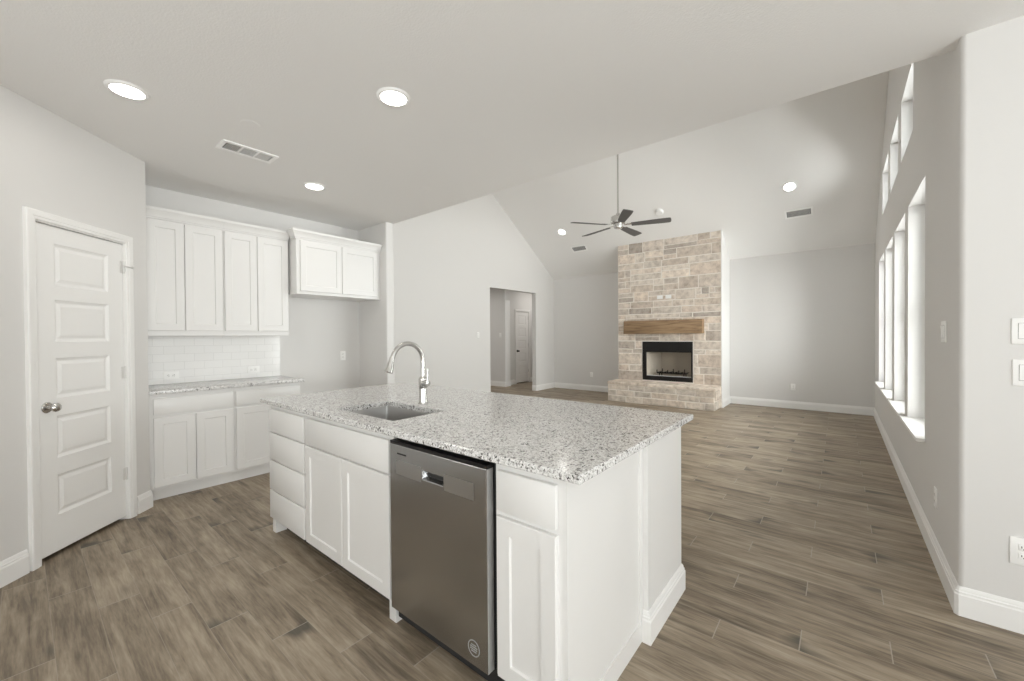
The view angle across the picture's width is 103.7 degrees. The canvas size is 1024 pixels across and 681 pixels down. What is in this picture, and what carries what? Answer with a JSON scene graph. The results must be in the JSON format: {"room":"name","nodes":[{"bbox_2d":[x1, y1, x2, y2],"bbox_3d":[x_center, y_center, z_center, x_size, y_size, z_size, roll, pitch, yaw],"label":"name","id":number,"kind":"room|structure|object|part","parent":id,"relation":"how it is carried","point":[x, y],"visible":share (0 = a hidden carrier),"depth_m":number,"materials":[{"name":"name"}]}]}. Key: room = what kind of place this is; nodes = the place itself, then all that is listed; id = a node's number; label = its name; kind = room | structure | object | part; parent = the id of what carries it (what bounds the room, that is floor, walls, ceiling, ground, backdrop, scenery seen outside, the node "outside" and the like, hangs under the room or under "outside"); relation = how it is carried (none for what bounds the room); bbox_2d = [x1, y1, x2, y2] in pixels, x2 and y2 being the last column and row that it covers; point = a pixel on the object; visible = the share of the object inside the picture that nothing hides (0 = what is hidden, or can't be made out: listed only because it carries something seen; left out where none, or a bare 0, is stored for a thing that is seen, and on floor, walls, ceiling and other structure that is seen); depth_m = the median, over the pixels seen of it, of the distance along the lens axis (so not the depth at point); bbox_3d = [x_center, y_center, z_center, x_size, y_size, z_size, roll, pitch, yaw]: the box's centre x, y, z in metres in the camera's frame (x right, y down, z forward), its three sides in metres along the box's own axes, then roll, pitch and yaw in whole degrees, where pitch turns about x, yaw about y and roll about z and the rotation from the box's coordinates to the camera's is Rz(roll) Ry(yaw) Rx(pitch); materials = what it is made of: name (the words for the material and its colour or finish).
{"room":"kitchen","nodes":[
{"label":"kitchen","id":0,"kind":"room"},
{"bbox_2d":[0,85,149,560],"bbox_3d":[-2.805,-0.029,1.834,0.120,2.730,2.700,0,1,-6],"label":"wall","id":1,"kind":"structure","parent":0,"point":[50,164],"depth_m":2.37,"materials":[{"name":"white paint"}]},
{"bbox_2d":[0,549,29,587],"bbox_3d":[-2.683,1.272,1.408,0.016,0.136,1.804,0,1,-6],"label":"baseboard","id":2,"kind":"structure","parent":1,"relation":"attached to","point":[16,566],"depth_m":2.23,"materials":[{"name":"white paint"}]},
{"bbox_2d":[22,206,136,570],"bbox_3d":[-2.857,0.279,2.670,0.177,2.099,0.732,0,1,-6],"label":"door","id":3,"kind":"structure","parent":1,"relation":"in","point":[79,278],"depth_m":2.62,"materials":[{"name":"white paint"}]},
{"bbox_3d":[-2.778,0.405,2.434,0.069,0.066,0.066,0,1,-6],"label":"knob","id":4,"kind":"part","parent":3,"relation":"part of","materials":[{"name":"silver metal"}]},
{"bbox_2d":[137,490,152,513],"bbox_3d":[-2.866,1.256,3.158,0.046,0.136,0.185,-1,1,-19],"label":"baseboard","id":5,"kind":"structure","parent":1,"relation":"attached to","point":[145,500],"depth_m":3.13,"materials":[{"name":"white paint"}]},
{"bbox_2d":[145,185,359,393],"bbox_3d":[-2.747,-0.055,4.447,0.120,2.730,2.320,0,1,39],"label":"wall","id":6,"kind":"structure","parent":0,"point":[319,329],"depth_m":4.77,"materials":[{"name":"white paint"}]},
{"bbox_2d":[146,205,223,335],"bbox_3d":[-3.040,-0.590,3.686,0.380,1.094,0.588,0,1,39],"label":"upper cabinet","id":7,"kind":"object","parent":6,"relation":"attached to","point":[184,250],"visible":0.84,"depth_m":3.59,"materials":[{"name":"white paint"}]},
{"bbox_3d":[-3.009,-0.560,3.494,0.019,0.948,0.255,0,1,39],"label":"door","id":8,"kind":"part","parent":7,"relation":"part of","materials":[{"name":"white paint"}]},
{"bbox_3d":[-2.917,-1.091,3.578,0.054,0.090,0.588,0,1,39],"label":"crown molding","id":9,"kind":"part","parent":7,"relation":"part of","materials":[{"name":"white paint"}]},
{"bbox_3d":[-2.835,-0.563,3.707,0.019,0.948,0.283,0,1,39],"label":"door","id":10,"kind":"part","parent":7,"relation":"part of","materials":[{"name":"white paint"}]},
{"bbox_2d":[148,336,279,384],"bbox_3d":[-2.987,0.179,4.051,0.009,0.444,1.202,0,1,39],"label":"backsplash","id":11,"kind":"structure","parent":6,"relation":"attached to","point":[196,358],"depth_m":4.02,"materials":[{"name":"white tile"}]},
{"bbox_2d":[163,371,178,379],"bbox_3d":[-3.200,0.328,3.777,0.008,0.072,0.116,0,1,39],"label":"wall outlet","id":12,"kind":"object","parent":11,"relation":"attached to","point":[174,374],"visible":1,"depth_m":3.78,"materials":[{"name":"white plastic"}]},
{"bbox_2d":[247,366,259,372],"bbox_3d":[-2.767,0.311,4.308,0.008,0.072,0.116,0,1,39],"label":"wall outlet","id":13,"kind":"object","parent":11,"relation":"attached to","point":[250,369],"visible":1,"depth_m":4.31,"materials":[{"name":"white plastic"}]},
{"bbox_2d":[222,220,288,335],"bbox_3d":[-2.670,-0.597,4.140,0.380,1.094,0.584,0,1,39],"label":"upper cabinet","id":14,"kind":"object","parent":6,"relation":"attached to","point":[255,258],"visible":0.95,"depth_m":4.02,"materials":[{"name":"white paint"}]},
{"bbox_3d":[-2.649,-0.567,3.935,0.019,0.948,0.273,0,1,39],"label":"door","id":15,"kind":"part","parent":14,"relation":"part of","materials":[{"name":"white paint"}]},
{"bbox_3d":[-2.547,-1.098,4.032,0.054,0.090,0.582,0,1,39],"label":"crown molding","id":16,"kind":"part","parent":14,"relation":"part of","materials":[{"name":"white paint"}]},
{"bbox_3d":[-2.469,-0.570,4.156,0.019,0.948,0.286,0,1,39],"label":"door","id":17,"kind":"part","parent":14,"relation":"part of","materials":[{"name":"white paint"}]},
{"bbox_2d":[286,228,381,301],"bbox_3d":[-2.121,-0.829,4.685,0.540,0.665,1.035,0,1,39],"label":"upper cabinet","id":18,"kind":"object","parent":6,"relation":"attached to","point":[322,266],"visible":0.98,"depth_m":4.48,"materials":[{"name":"white paint"}]},
{"bbox_3d":[-2.075,-0.789,4.386,0.019,0.530,0.451,0,1,39],"label":"door","id":19,"kind":"part","parent":18,"relation":"part of","materials":[{"name":"white paint"}]},
{"bbox_3d":[-1.974,-1.117,4.560,0.154,0.090,1.034,0,1,39],"label":"crown molding","id":20,"kind":"part","parent":18,"relation":"part of","materials":[{"name":"white paint"}]},
{"bbox_3d":[-1.786,-0.795,4.739,0.019,0.530,0.450,0,1,39],"label":"door","id":21,"kind":"part","parent":18,"relation":"part of","materials":[{"name":"white paint"}]},
{"bbox_2d":[340,351,345,359],"bbox_3d":[-2.140,0.191,5.091,0.008,0.116,0.072,0,1,39],"label":"wall outlet","id":22,"kind":"object","parent":6,"relation":"attached to","point":[342,353],"visible":1,"depth_m":5.09,"materials":[{"name":"white plastic"}]},
{"bbox_2d":[358,222,394,386],"bbox_3d":[-2.130,-0.069,5.447,1.674,2.730,0.110,0,1,39],"label":"wall","id":23,"kind":"structure","parent":0,"point":[376,317],"depth_m":4.96,"materials":[{"name":"white paint"}]},
{"bbox_2d":[393,194,553,391],"bbox_3d":[-0.813,-1.131,8.221,0.115,4.780,5.880,0,1,39],"label":"wall","id":24,"kind":"structure","parent":0,"point":[447,261],"depth_m":7.93,"materials":[{"name":"white paint"}]},
{"bbox_2d":[490,288,509,381],"bbox_3d":[-0.940,-0.142,11.412,2.115,2.740,0.200,0,1,39],"label":"wall","id":25,"kind":"structure","parent":0,"point":[498,297],"depth_m":10.83,"materials":[{"name":"white paint"}]},
{"bbox_2d":[491,379,514,386],"bbox_3d":[-0.802,1.157,11.571,2.131,0.136,0.621,0,1,39],"label":"baseboard","id":26,"kind":"structure","parent":25,"relation":"attached to","point":[511,382],"depth_m":10.82,"materials":[{"name":"white paint"}]},
{"bbox_2d":[505,300,509,380],"bbox_3d":[-0.114,0.009,10.741,0.014,2.160,0.192,0,1,39],"label":"trim","id":27,"kind":"structure","parent":25,"relation":"attached to","point":[507,302],"depth_m":10.72,"materials":[{"name":"white paint"}]},
{"bbox_2d":[0,0,1023,230],"bbox_3d":[-1.127,-1.433,0.594,9.900,0.080,6.330,0,1,39],"label":"ceiling","id":28,"kind":"structure","parent":0,"point":[504,94],"depth_m":2.14,"materials":[{"name":"white paint"}]},
{"bbox_2d":[103,79,149,100],"bbox_3d":[-2.153,-1.398,2.252,0.190,0.011,0.190,0,1,39],"label":"recessed light","id":29,"kind":"object","parent":28,"relation":"in","point":[122,88],"visible":1,"depth_m":2.24,"materials":[{"name":"white plastic"}]},
{"bbox_2d":[216,139,278,163],"bbox_3d":[-1.972,-1.407,3.007,0.180,0.008,0.360,0,1,39],"label":"ceiling vent","id":30,"kind":"object","parent":28,"relation":"in","point":[226,145],"visible":1,"depth_m":2.99,"materials":[{"name":"white metal"}]},
{"bbox_2d":[240,120,259,128],"bbox_3d":[-1.706,-1.408,2.621,0.110,0.002,0.110,0,1,39],"label":"cover plate","id":31,"kind":"object","parent":28,"relation":"attached to","point":[247,123],"visible":1,"depth_m":2.62,"materials":[{"name":"white paint"}]},
{"bbox_2d":[303,182,325,189],"bbox_3d":[-1.814,-1.415,3.694,0.190,0.011,0.190,0,1,39],"label":"recessed light","id":32,"kind":"object","parent":28,"relation":"in","point":[310,185],"visible":1,"depth_m":3.69,"materials":[{"name":"white"}]},
{"bbox_2d":[376,87,409,106],"bbox_3d":[-0.687,-1.409,2.335,0.190,0.011,0.190,0,1,39],"label":"recessed light","id":33,"kind":"object","parent":28,"relation":"in","point":[391,96],"visible":1,"depth_m":2.32,"materials":[{"name":"white"}]},
{"bbox_2d":[0,382,1023,680],"bbox_3d":[0.552,1.327,4.475,13.600,0.080,14.400,0,1,39],"label":"floor","id":34,"kind":"structure","parent":0,"point":[805,555],"depth_m":2.09,"materials":[{"name":"brown wood"}]},
{"bbox_2d":[149,388,234,500],"bbox_3d":[-2.954,0.878,3.647,0.565,0.884,0.598,0,1,39],"label":"base cabinet","id":35,"kind":"object","parent":34,"relation":"on","point":[192,441],"visible":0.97,"depth_m":3.45,"materials":[{"name":"white paint"}]},
{"bbox_3d":[-2.824,0.914,3.375,0.019,0.570,0.274,0,1,39],"label":"door","id":36,"kind":"part","parent":35,"relation":"part of","materials":[{"name":"white paint"}]},
{"bbox_3d":[-2.738,0.541,3.480,0.019,0.134,0.554,0,1,39],"label":"drawer","id":37,"kind":"part","parent":35,"relation":"part of","materials":[{"name":"white paint"}]},
{"bbox_3d":[-2.647,0.911,3.591,0.019,0.570,0.275,0,1,39],"label":"door","id":38,"kind":"part","parent":35,"relation":"part of","materials":[{"name":"white paint"}]},
{"bbox_2d":[149,376,304,394],"bbox_3d":[-2.755,0.417,3.873,0.591,0.030,1.214,0,1,39],"label":"countertop","id":39,"kind":"structure","parent":35,"relation":"on","point":[256,381],"depth_m":3.73,"materials":[{"name":"stone"}]},
{"bbox_2d":[233,382,299,480],"bbox_3d":[-2.579,0.871,4.107,0.565,0.884,0.588,0,1,39],"label":"base cabinet","id":40,"kind":"object","parent":34,"relation":"on","point":[251,416],"visible":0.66,"depth_m":3.83,"materials":[{"name":"white paint"}]},
{"bbox_3d":[-2.367,0.905,3.935,0.019,0.570,0.566,0,1,39],"label":"door","id":41,"kind":"part","parent":40,"relation":"part of","materials":[{"name":"white paint"}]},
{"bbox_3d":[-2.369,0.533,3.931,0.019,0.134,0.566,0,1,39],"label":"drawer","id":42,"kind":"part","parent":40,"relation":"part of","materials":[{"name":"white paint"}]},
{"bbox_2d":[269,405,320,552],"bbox_3d":[-1.260,0.874,2.841,0.546,0.884,0.639,0,1,39],"label":"base cabinet","id":43,"kind":"object","parent":34,"relation":"on","point":[287,444],"visible":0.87,"depth_m":2.57,"materials":[{"name":"white paint"}]},
{"bbox_3d":[-1.456,0.717,2.598,0.523,0.183,0.019,0,1,39],"label":"drawer","id":44,"kind":"part","parent":43,"relation":"part of","materials":[{"name":"white paint"}]},
{"bbox_3d":[-1.457,0.541,2.596,0.523,0.157,0.019,0,1,39],"label":"drawer","id":45,"kind":"part","parent":43,"relation":"part of","materials":[{"name":"white paint"}]},
{"bbox_3d":[-1.453,1.113,2.602,0.523,0.189,0.019,0,1,39],"label":"drawer","id":46,"kind":"part","parent":43,"relation":"part of","materials":[{"name":"white paint"}]},
{"bbox_3d":[-1.454,0.913,2.600,0.523,0.198,0.019,0,1,39],"label":"drawer","id":47,"kind":"part","parent":43,"relation":"part of","materials":[{"name":"white paint"}]},
{"bbox_2d":[305,415,401,622],"bbox_3d":[-0.702,0.875,2.386,0.892,0.884,0.639,0,1,39],"label":"base cabinet","id":48,"kind":"object","parent":34,"relation":"on","point":[348,479],"visible":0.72,"depth_m":2.09,"materials":[{"name":"white paint"}]},
{"bbox_3d":[-1.069,0.919,2.286,0.428,0.578,0.019,0,1,39],"label":"door","id":49,"kind":"part","parent":48,"relation":"part of","materials":[{"name":"white paint"}]},
{"bbox_3d":[-0.731,0.919,2.010,0.433,0.578,0.019,0,1,39],"label":"door","id":50,"kind":"part","parent":48,"relation":"part of","materials":[{"name":"white paint"}]},
{"bbox_2d":[390,438,504,680],"bbox_3d":[-0.131,0.879,1.883,0.616,0.876,0.601,0,1,39],"label":"dishwasher","id":51,"kind":"object","parent":34,"relation":"on","point":[444,538],"visible":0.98,"depth_m":1.60,"materials":[{"name":"silver metal"}]},
{"bbox_2d":[496,449,642,680],"bbox_3d":[0.252,0.875,1.608,0.304,0.884,0.639,0,1,39],"label":"base cabinet","id":52,"kind":"object","parent":34,"relation":"on","point":[570,555],"visible":0.91,"depth_m":1.39,"materials":[{"name":"white paint"}]},
{"bbox_3d":[0.046,0.536,1.370,0.252,0.144,0.019,0,1,39],"label":"drawer","id":53,"kind":"part","parent":52,"relation":"part of","materials":[{"name":"white paint"}]},
{"bbox_3d":[0.049,0.919,1.374,0.252,0.580,0.019,0,1,39],"label":"door","id":54,"kind":"part","parent":52,"relation":"part of","materials":[{"name":"white paint"}]},
{"bbox_3d":[0.371,0.876,1.523,0.012,0.884,0.620,0,1,39],"label":"panel","id":55,"kind":"part","parent":52,"relation":"part of","materials":[{"name":"white paint"}]},
{"bbox_2d":[642,427,685,645],"bbox_3d":[-0.184,0.868,2.681,2.418,0.884,0.505,0,1,39],"label":"wall","id":56,"kind":"structure","parent":34,"relation":"on","point":[664,574],"depth_m":1.87,"materials":[{"name":"white paint"}]},
{"bbox_2d":[260,382,692,484],"bbox_3d":[-0.399,0.414,2.481,2.542,0.030,1.205,0,1,39],"label":"countertop","id":57,"kind":"structure","parent":56,"relation":"on","point":[574,442],"depth_m":1.94,"materials":[{"name":"stone"}]},
{"bbox_2d":[350,406,430,420],"bbox_3d":[-0.710,0.542,2.340,0.634,0.218,0.404,0,1,39],"label":"sink","id":58,"kind":"object","parent":57,"relation":"in","point":[390,413],"visible":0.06,"depth_m":2.58,"materials":[{"name":"silver metal"}]},
{"bbox_2d":[384,341,429,403],"bbox_3d":[-0.637,0.203,2.472,0.292,0.395,0.096,-1,1,-45],"label":"faucet","id":59,"kind":"object","parent":57,"relation":"on","point":[424,382],"visible":1,"depth_m":2.53,"materials":[{"name":"silver metal"}]},
{"bbox_3d":[-0.645,0.121,2.486,0.247,0.230,0.029,-1,1,-45],"label":"spout","id":60,"kind":"part","parent":59,"relation":"part of","materials":[{"name":"silver metal"}]},
{"bbox_3d":[-0.545,0.233,2.541,0.044,0.117,0.064,-1,1,-45],"label":"handle","id":61,"kind":"part","parent":59,"relation":"part of","materials":[{"name":"silver metal"}]},
{"bbox_3d":[-0.182,1.242,2.685,2.416,0.136,0.501,0,1,39],"label":"baseboard","id":62,"kind":"part","parent":56,"relation":"part of","materials":[{"name":"white paint"}]},
{"bbox_2d":[607,230,729,410],"bbox_3d":[3.114,-0.397,8.093,2.053,3.260,1.131,0,1,39],"label":"fireplace","id":63,"kind":"object","parent":34,"relation":"on","point":[694,269],"visible":0.96,"depth_m":7.78,"materials":[{"name":"beige stone"}]},
{"bbox_2d":[623,319,703,333],"bbox_3d":[2.964,-0.268,7.970,1.532,0.268,0.149,0,1,39],"label":"mantel beam","id":64,"kind":"structure","parent":63,"relation":"attached to","point":[683,326],"depth_m":7.86,"materials":[{"name":"brown wood"}]},
{"bbox_2d":[642,342,692,382],"bbox_3d":[3.232,0.411,8.190,0.976,0.780,0.516,0,1,39],"label":"firebox","id":65,"kind":"object","parent":63,"relation":"in","point":[669,356],"depth_m":8.25,"materials":[{"name":"black metal"}]},
{"bbox_3d":[3.264,0.648,8.165,0.580,0.165,0.296,0,1,39],"label":"log grate","id":66,"kind":"part","parent":65,"relation":"part of","materials":[{"name":"black metal"}]},
{"bbox_2d":[510,291,531,379],"bbox_3d":[0.511,-0.157,11.874,0.120,2.740,2.350,0,1,39],"label":"wall","id":67,"kind":"structure","parent":0,"point":[518,300],"depth_m":11.24,"materials":[{"name":"white paint"}]},
{"bbox_2d":[515,309,530,383],"bbox_3d":[0.281,0.169,11.544,0.177,2.099,0.700,0,1,39],"label":"door","id":68,"kind":"structure","parent":67,"relation":"in","point":[522,317],"depth_m":11.54,"materials":[{"name":"white paint"}]},
{"bbox_2d":[492,71,888,278],"bbox_3d":[2.619,-2.545,7.426,6.608,2.224,3.140,0,1,39],"label":"ceiling","id":69,"kind":"structure","parent":0,"point":[729,176],"depth_m":6.63,"materials":[{"name":"white paint"}]},
{"bbox_2d":[558,229,565,234],"bbox_3d":[1.099,-2.391,8.855,0.190,0.109,0.159,0,1,43],"label":"recessed light","id":70,"kind":"object","parent":69,"relation":"in","point":[560,231],"visible":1,"depth_m":8.85,"materials":[{"name":"white"}]},
{"bbox_2d":[570,245,587,251],"bbox_3d":[1.520,-2.082,9.114,0.375,0.105,0.152,0,1,39],"label":"ceiling vent","id":71,"kind":"object","parent":69,"relation":"in","point":[579,248],"visible":1,"depth_m":9.11,"materials":[{"name":"white metal"}]},
{"bbox_2d":[571,154,670,236],"bbox_3d":[1.668,-2.612,6.245,1.478,1.773,1.422,0,1,39],"label":"ceiling fan","id":72,"kind":"object","parent":69,"relation":"hanging from","point":[617,220],"visible":0.94,"depth_m":6.14,"materials":[{"name":"silver metal"}]},
{"bbox_3d":[1.168,-1.772,6.097,0.566,0.036,0.142,-1,1,-13],"label":"blade","id":73,"kind":"part","parent":72,"relation":"part of","materials":[{"name":"grey"}]},
{"bbox_3d":[1.382,-1.779,6.623,0.142,0.036,0.566,-1,1,-31],"label":"blade","id":74,"kind":"part","parent":72,"relation":"part of","materials":[{"name":"grey"}]},
{"bbox_3d":[1.602,-1.771,5.731,0.142,0.036,0.566,0,1,5],"label":"blade","id":75,"kind":"part","parent":72,"relation":"part of","materials":[{"name":"grey"}]},
{"bbox_3d":[1.951,-1.782,6.579,0.145,0.036,0.567,0,1,39],"label":"blade","id":76,"kind":"part","parent":72,"relation":"part of","materials":[{"name":"grey"}]},
{"bbox_3d":[2.084,-1.778,6.030,0.566,0.036,0.142,0,1,23],"label":"blade","id":77,"kind":"part","parent":72,"relation":"part of","materials":[{"name":"grey"}]},
{"bbox_2d":[655,209,663,215],"bbox_3d":[2.745,-2.388,7.491,0.150,0.104,0.133,0,1,44],"label":"smoke detector","id":78,"kind":"object","parent":69,"relation":"attached to","point":[659,212],"visible":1,"depth_m":7.46,"materials":[{"name":"white plastic"}]},
{"bbox_2d":[782,181,796,191],"bbox_3d":[4.305,-2.388,6.240,0.190,0.109,0.159,0,1,43],"label":"recessed light","id":79,"kind":"object","parent":69,"relation":"in","point":[788,186],"visible":1,"depth_m":6.23,"materials":[{"name":"white"}]},
{"bbox_2d":[784,206,812,218],"bbox_3d":[4.669,-2.076,6.552,0.375,0.105,0.152,0,1,39],"label":"ceiling vent","id":80,"kind":"object","parent":69,"relation":"in","point":[808,211],"visible":1,"depth_m":6.55,"materials":[{"name":"white metal"}]},
{"bbox_2d":[554,243,874,406],"bbox_3d":[3.557,-0.230,8.562,6.528,2.910,0.150,0,1,39],"label":"wall","id":81,"kind":"structure","parent":0,"point":[804,319],"depth_m":7.35,"materials":[{"name":"white paint"}]},
{"bbox_2d":[532,382,607,391],"bbox_3d":[1.605,1.161,9.547,2.190,0.136,0.826,0,1,39],"label":"baseboard","id":82,"kind":"structure","parent":81,"relation":"attached to","point":[554,384],"depth_m":9.99,"materials":[{"name":"white paint"}]},
{"bbox_2d":[722,396,730,407],"bbox_3d":[4.072,1.163,7.632,0.016,0.136,0.675,0,1,39],"label":"baseboard","id":83,"kind":"structure","parent":81,"relation":"attached to","point":[725,402],"depth_m":7.59,"materials":[{"name":"white paint"}]},
{"bbox_2d":[730,396,873,415],"bbox_3d":[5.093,1.160,7.224,2.114,0.136,0.016,0,1,39],"label":"baseboard","id":84,"kind":"structure","parent":81,"relation":"attached to","point":[848,409],"depth_m":7.13,"materials":[{"name":"white paint"}]},
{"bbox_2d":[875,50,953,569],"bbox_3d":[4.165,-1.127,4.277,0.170,4.780,6.000,0,1,39],"label":"wall","id":85,"kind":"structure","parent":0,"point":[914,237],"depth_m":3.07,"materials":[{"name":"white paint"}]},
{"bbox_2d":[875,381,883,389],"bbox_3d":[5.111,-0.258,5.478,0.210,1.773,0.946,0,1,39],"label":"window sill","id":86,"kind":"structure","parent":85,"relation":"in","point":[880,385],"depth_m":5.54,"materials":[{"name":"white plastic"}]},
{"bbox_2d":[880,389,891,399],"bbox_3d":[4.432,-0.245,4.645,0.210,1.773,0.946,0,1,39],"label":"window sill","id":87,"kind":"structure","parent":85,"relation":"in","point":[887,394],"depth_m":4.70,"materials":[{"name":"white plastic"}]},
{"bbox_2d":[888,400,904,415],"bbox_3d":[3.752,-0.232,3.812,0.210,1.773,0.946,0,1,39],"label":"window sill","id":88,"kind":"structure","parent":85,"relation":"in","point":[898,407],"depth_m":3.86,"materials":[{"name":"white plastic"}]},
{"bbox_2d":[900,416,924,441],"bbox_3d":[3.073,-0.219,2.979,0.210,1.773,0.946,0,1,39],"label":"window sill","id":89,"kind":"structure","parent":85,"relation":"in","point":[915,426],"depth_m":3.02,"materials":[{"name":"white plastic"}]},
{"bbox_2d":[934,486,936,508],"bbox_3d":[2.487,0.923,2.364,0.008,0.116,0.072,0,1,39],"label":"wall outlet","id":90,"kind":"object","parent":85,"relation":"attached to","point":[935,489],"visible":1,"depth_m":2.35,"materials":[{"name":"white plastic"}]},
{"bbox_2d":[940,321,946,341],"bbox_3d":[2.337,-0.048,2.181,0.011,0.116,0.118,0,1,39],"label":"light switch","id":91,"kind":"object","parent":85,"relation":"attached to","point":[943,326],"visible":1,"depth_m":2.15,"materials":[{"name":"white plastic"}]},
{"bbox_2d":[873,407,1023,634],"bbox_3d":[5.157,1.198,3.300,2.978,0.136,6.016,0,1,39],"label":"baseboard","id":92,"kind":"structure","parent":85,"relation":"attached to","point":[994,610],"depth_m":1.91,"materials":[{"name":"white paint"}]},
{"bbox_2d":[952,16,1023,602],"bbox_3d":[3.388,-0.063,0.959,3.162,2.730,0.150,0,1,39],"label":"wall","id":93,"kind":"structure","parent":0,"point":[988,171],"depth_m":1.84,"materials":[{"name":"white paint"}]},
{"bbox_2d":[1010,536,1023,565],"bbox_3d":[2.270,0.939,1.784,0.080,0.122,0.008,0,1,39],"label":"wall outlet","id":94,"kind":"object","parent":93,"relation":"attached to","point":[1016,543],"visible":1,"depth_m":1.79,"materials":[{"name":"white plastic"}]},
{"bbox_2d":[1018,544,1023,550],"bbox_3d":[2.268,0.920,1.782,0.033,0.027,0.003,0,1,39],"label":"receptacle","id":95,"kind":"object","parent":94,"relation":"attached to","point":[1020,546],"depth_m":1.79,"materials":[{"name":"white plastic"}]},
{"bbox_2d":[1018,553,1023,559],"bbox_3d":[2.269,0.959,1.783,0.033,0.027,0.003,0,1,39],"label":"receptacle","id":96,"kind":"object","parent":94,"relation":"attached to","point":[1020,555],"depth_m":1.79,"materials":[{"name":"white plastic"}]},
{"bbox_2d":[1011,318,1023,343],"bbox_3d":[2.279,-0.043,1.760,0.118,0.116,0.011,0,1,39],"label":"light switch","id":97,"kind":"object","parent":93,"relation":"attached to","point":[1017,328],"visible":1,"depth_m":1.79,"materials":[{"name":"white plastic"}]},
{"bbox_2d":[1012,359,1023,385],"bbox_3d":[2.282,0.142,1.760,0.118,0.116,0.011,0,1,39],"label":"light switch","id":98,"kind":"object","parent":93,"relation":"attached to","point":[1017,365],"visible":1,"depth_m":1.79,"materials":[{"name":"white plastic"}]}
]}

